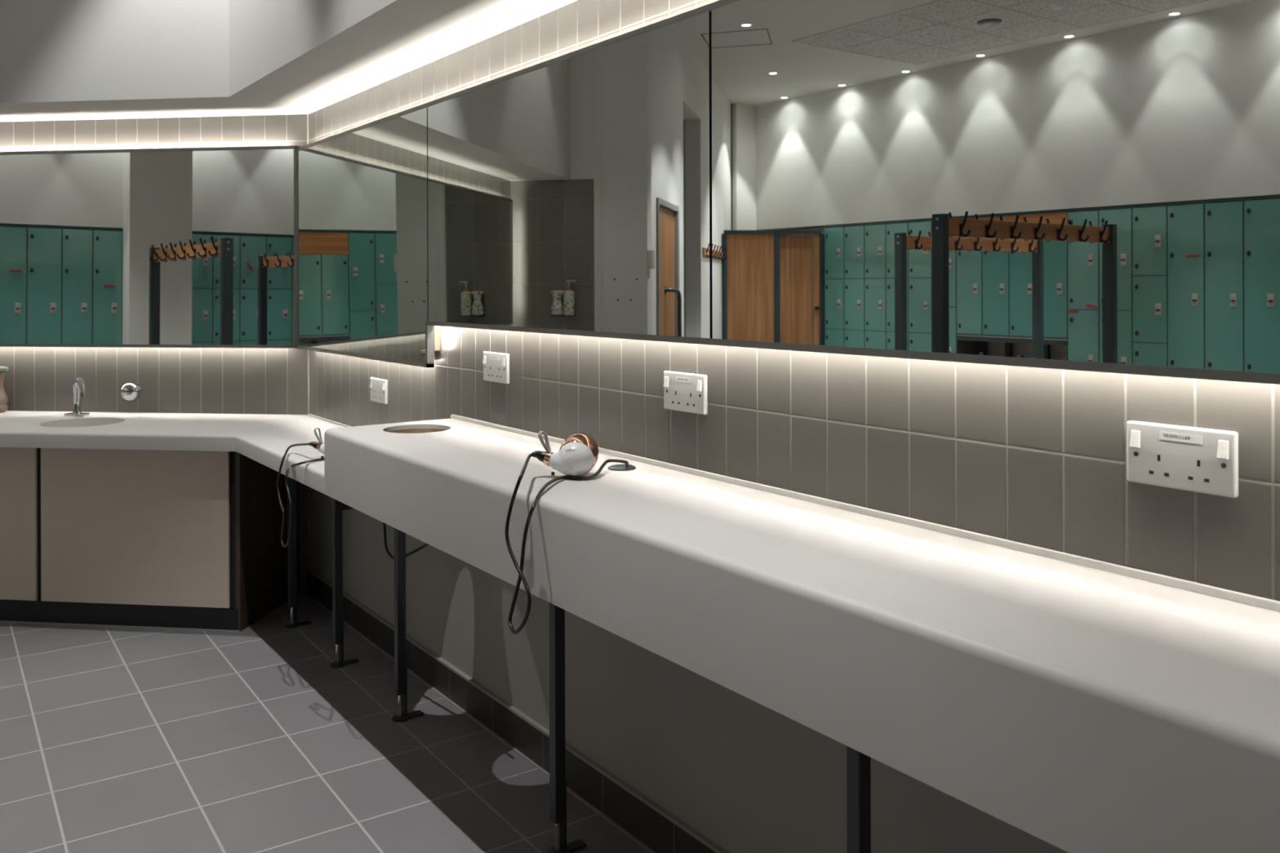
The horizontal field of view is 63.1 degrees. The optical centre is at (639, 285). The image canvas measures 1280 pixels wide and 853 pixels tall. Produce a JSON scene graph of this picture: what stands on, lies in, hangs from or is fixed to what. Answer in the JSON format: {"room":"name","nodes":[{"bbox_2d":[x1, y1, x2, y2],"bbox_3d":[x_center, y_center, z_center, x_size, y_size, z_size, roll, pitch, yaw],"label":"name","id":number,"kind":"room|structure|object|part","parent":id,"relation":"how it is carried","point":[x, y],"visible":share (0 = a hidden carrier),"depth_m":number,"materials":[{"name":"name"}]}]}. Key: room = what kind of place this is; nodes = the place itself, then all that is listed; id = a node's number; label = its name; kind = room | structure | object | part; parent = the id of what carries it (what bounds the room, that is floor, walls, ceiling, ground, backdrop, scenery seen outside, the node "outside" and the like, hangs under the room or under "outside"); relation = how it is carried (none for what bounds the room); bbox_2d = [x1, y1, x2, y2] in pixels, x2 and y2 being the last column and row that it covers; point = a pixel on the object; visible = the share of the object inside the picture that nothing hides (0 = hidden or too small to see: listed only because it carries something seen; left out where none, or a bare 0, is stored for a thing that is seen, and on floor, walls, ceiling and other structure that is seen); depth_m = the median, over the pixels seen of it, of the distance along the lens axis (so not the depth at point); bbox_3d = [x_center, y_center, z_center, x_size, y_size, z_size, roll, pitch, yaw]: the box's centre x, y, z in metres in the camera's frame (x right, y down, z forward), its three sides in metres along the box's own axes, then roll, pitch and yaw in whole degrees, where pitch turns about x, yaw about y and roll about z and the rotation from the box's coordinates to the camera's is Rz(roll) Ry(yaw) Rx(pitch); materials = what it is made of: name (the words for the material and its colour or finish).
{"room":"changing room","nodes":[
{"label":"changing room","id":0,"kind":"room"},
{"bbox_2d":[0,114,310,593],"bbox_3d":[-2.799,0.288,4.617,2.990,2.007,0.141,0,0,7],"label":"wall","id":1,"kind":"structure","parent":0,"point":[206,380],"depth_m":4.45,"materials":[{"name":"tile"}]},
{"bbox_2d":[120,381,142,401],"bbox_3d":[-2.172,0.450,4.441,0.095,0.087,0.048,0,0,7],"label":"valve","id":2,"kind":"object","parent":1,"relation":"attached to","point":[131,391],"visible":1,"depth_m":4.43,"materials":[{"name":"silver metal"}]},
{"bbox_3d":[-2.139,0.436,4.436,0.025,0.024,0.020,0,0,42],"label":"lever","id":3,"kind":"part","parent":2,"relation":"part of","materials":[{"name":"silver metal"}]},
{"bbox_2d":[0,145,299,348],"bbox_3d":[-2.781,-0.158,4.513,2.763,0.838,0.062,0,0,7],"label":"wall mirror","id":4,"kind":"object","parent":1,"relation":"attached to","point":[172,247],"visible":0.88,"depth_m":4.39,"materials":[{"name":"grey mirror"}]},
{"bbox_2d":[306,114,309,413],"bbox_3d":[-1.387,-0.061,4.362,0.006,1.317,0.005,0,0,-35],"label":"trim","id":5,"kind":"structure","parent":1,"relation":"attached to","point":[307,114],"depth_m":4.36,"materials":[{"name":"beige"}]},
{"bbox_2d":[0,0,577,121],"bbox_3d":[-0.241,-1.445,2.104,9.671,1.443,2.152,0,0,42],"label":"ceiling","id":6,"kind":"structure","parent":0,"point":[60,60],"depth_m":3.98,"materials":[{"name":"white paint"}]},
{"bbox_2d":[0,593,649,852],"bbox_3d":[-5.151,1.348,2.159,9.300,0.100,15.500,0,0,-35],"label":"floor","id":7,"kind":"structure","parent":0,"point":[113,740],"depth_m":2.86,"materials":[{"name":"grey tile"}]},
{"bbox_2d":[0,447,298,632],"bbox_3d":[-2.875,0.948,4.298,2.856,0.688,0.492,0,0,7],"label":"vanity cabinet","id":8,"kind":"object","parent":7,"relation":"on","point":[190,540],"visible":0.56,"depth_m":3.94,"materials":[{"name":"beige laminate"}]},
{"bbox_3d":[-2.683,0.904,4.033,0.760,0.598,0.012,0,0,7],"label":"door","id":9,"kind":"part","parent":8,"relation":"part of","materials":[{"name":"beige laminate"}]},
{"bbox_3d":[-1.907,0.902,3.934,0.760,0.598,0.012,0,0,7],"label":"door","id":10,"kind":"part","parent":8,"relation":"part of","materials":[{"name":"beige laminate"}]},
{"bbox_3d":[-1.467,0.943,4.122,0.018,0.688,0.483,0,0,7],"label":"panel","id":11,"kind":"part","parent":8,"relation":"part of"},
{"bbox_2d":[0,410,359,667],"bbox_3d":[-2.386,0.913,4.089,3.996,0.752,1.156,0,0,18],"label":"countertop","id":12,"kind":"structure","parent":7,"relation":"on","point":[264,439],"depth_m":3.85,"materials":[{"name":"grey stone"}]},
{"bbox_2d":[0,366,8,413],"bbox_3d":[-2.772,0.445,4.480,0.103,0.196,0.103,0,0,7],"label":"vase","id":13,"kind":"object","parent":12,"relation":"on","point":[3,397],"visible":1,"depth_m":4.47,"materials":[{"name":"beige ceramic"}]},
{"bbox_2d":[63,377,89,416],"bbox_3d":[-2.324,0.460,4.338,0.174,0.162,0.080,0,0,37],"label":"tap","id":14,"kind":"object","parent":12,"relation":"on","point":[79,391],"visible":1,"depth_m":4.35,"materials":[{"name":"silver metal"}]},
{"bbox_3d":[-2.355,0.537,4.361,0.090,0.010,0.044,0,0,7],"label":"plate","id":15,"kind":"part","parent":14,"relation":"part of","materials":[{"name":"silver metal"}]},
{"bbox_3d":[-2.318,0.419,4.316,0.026,0.079,0.140,0,0,-39],"label":"spout","id":16,"kind":"part","parent":14,"relation":"part of","materials":[{"name":"silver metal"}]},
{"bbox_3d":[-1.316,0.905,3.941,0.027,0.614,0.027,0,0,-35],"label":"leg","id":17,"kind":"part","parent":12,"relation":"part of","materials":[{"name":"grey metal"}]},
{"bbox_2d":[276,427,324,547],"bbox_3d":[-1.038,0.624,3.215,0.269,0.367,0.222,0,0,20],"label":"hair dryer","id":18,"kind":"object","parent":12,"relation":"on","point":[319,446],"visible":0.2,"depth_m":3.23,"materials":[{"name":"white plastic"}]},
{"bbox_3d":[-1.026,0.904,3.534,0.027,0.614,0.027,0,0,-35],"label":"leg","id":19,"kind":"part","parent":12,"relation":"part of","materials":[{"name":"grey metal"}]},
{"bbox_2d":[324,414,1279,852],"bbox_3d":[0.380,0.838,1.538,0.410,0.886,3.867,0,0,-35],"label":"countertop","id":20,"kind":"structure","parent":7,"relation":"on","point":[1078,704],"depth_m":1.38,"materials":[{"name":"white stone"}]},
{"bbox_3d":[-0.713,0.830,3.094,0.027,0.761,0.027,0,0,-35],"label":"leg","id":21,"kind":"part","parent":20,"relation":"part of","materials":[{"name":"grey metal"}]},
{"bbox_2d":[382,522,428,559],"bbox_3d":[-0.692,0.774,3.119,0.008,0.138,0.411,0,0,-35],"label":"lead","id":22,"kind":"object","parent":20,"relation":"hanging from","point":[424,545],"visible":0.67,"depth_m":3.23,"materials":[{"name":"black rubber"}]},
{"bbox_3d":[-0.187,0.828,2.357,0.027,0.761,0.027,0,0,-35],"label":"leg","id":23,"kind":"part","parent":20,"relation":"part of","materials":[{"name":"grey metal"}]},
{"bbox_2d":[505,431,628,634],"bbox_3d":[-0.176,0.489,2.166,0.151,0.360,0.408,0,0,28],"label":"hair dryer","id":24,"kind":"object","parent":20,"relation":"on","point":[578,454],"visible":1,"depth_m":2.18,"materials":[{"name":"white plastic"}]},
{"bbox_3d":[0.340,0.827,1.618,0.027,0.761,0.027,0,0,-35],"label":"leg","id":25,"kind":"part","parent":20,"relation":"part of","materials":[{"name":"grey metal"}]},
{"bbox_2d":[308,0,1279,852],"bbox_3d":[0.773,0.277,1.441,0.120,2.007,7.450,0,0,-35],"label":"wall","id":26,"kind":"structure","parent":0,"point":[1035,456],"depth_m":2.09,"materials":[{"name":"tile"}]},
{"bbox_2d":[368,377,387,404],"bbox_3d":[-0.934,0.373,3.717,0.017,0.085,0.146,0,0,-35],"label":"double socket","id":27,"kind":"object","parent":26,"relation":"attached to","point":[379,387],"visible":1,"depth_m":3.70,"materials":[{"name":"white plastic"}]},
{"bbox_2d":[482,351,509,383],"bbox_3d":[-0.415,0.233,2.989,0.017,0.085,0.146,0,0,-35],"label":"double socket","id":28,"kind":"object","parent":26,"relation":"attached to","point":[495,365],"visible":1,"depth_m":2.98,"materials":[{"name":"white plastic"}]},
{"bbox_2d":[306,568,728,852],"bbox_3d":[0.749,1.232,1.366,0.014,0.097,7.360,0,0,-35],"label":"baseboard","id":29,"kind":"structure","parent":26,"relation":"attached to","point":[656,832],"depth_m":2.84,"materials":[{"name":"tile"}]},
{"bbox_2d":[663,370,707,414],"bbox_3d":[0.096,0.232,2.272,0.017,0.085,0.146,0,0,-35],"label":"double socket","id":30,"kind":"object","parent":26,"relation":"attached to","point":[682,391],"visible":1,"depth_m":2.26,"materials":[{"name":"white plastic"}]},
{"bbox_2d":[296,0,1279,384],"bbox_3d":[0.122,-0.160,2.197,0.060,0.826,5.236,0,0,-35],"label":"wall mirror","id":31,"kind":"object","parent":26,"relation":"attached to","point":[1086,185],"visible":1,"depth_m":1.80,"materials":[{"name":"grey mirror"}]},
{"bbox_3d":[-1.037,-0.157,3.779,0.004,0.800,1.291,0,0,-35],"label":"glass panel","id":32,"kind":"part","parent":31,"relation":"part of","materials":[{"name":"mirror"}]},
{"bbox_3d":[-0.258,-0.226,2.685,0.004,0.667,1.380,0,0,-35],"label":"glass panel","id":33,"kind":"part","parent":31,"relation":"part of","materials":[{"name":"mirror"}]},
{"bbox_3d":[0.113,-0.160,2.176,0.008,0.818,5.212,0,0,-35],"label":"panel","id":34,"kind":"part","parent":31,"relation":"part of","materials":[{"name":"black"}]},
{"bbox_3d":[0.884,-0.229,1.083,0.004,0.667,2.538,0,0,-35],"label":"glass panel","id":35,"kind":"part","parent":31,"relation":"part of","materials":[{"name":"mirror"}]},
{"bbox_2d":[1126,420,1238,497],"bbox_3d":[0.721,0.230,1.395,0.017,0.085,0.146,0,0,-35],"label":"double socket","id":36,"kind":"object","parent":26,"relation":"attached to","point":[1185,458],"visible":1,"depth_m":1.39,"materials":[{"name":"white plastic"}]}
]}

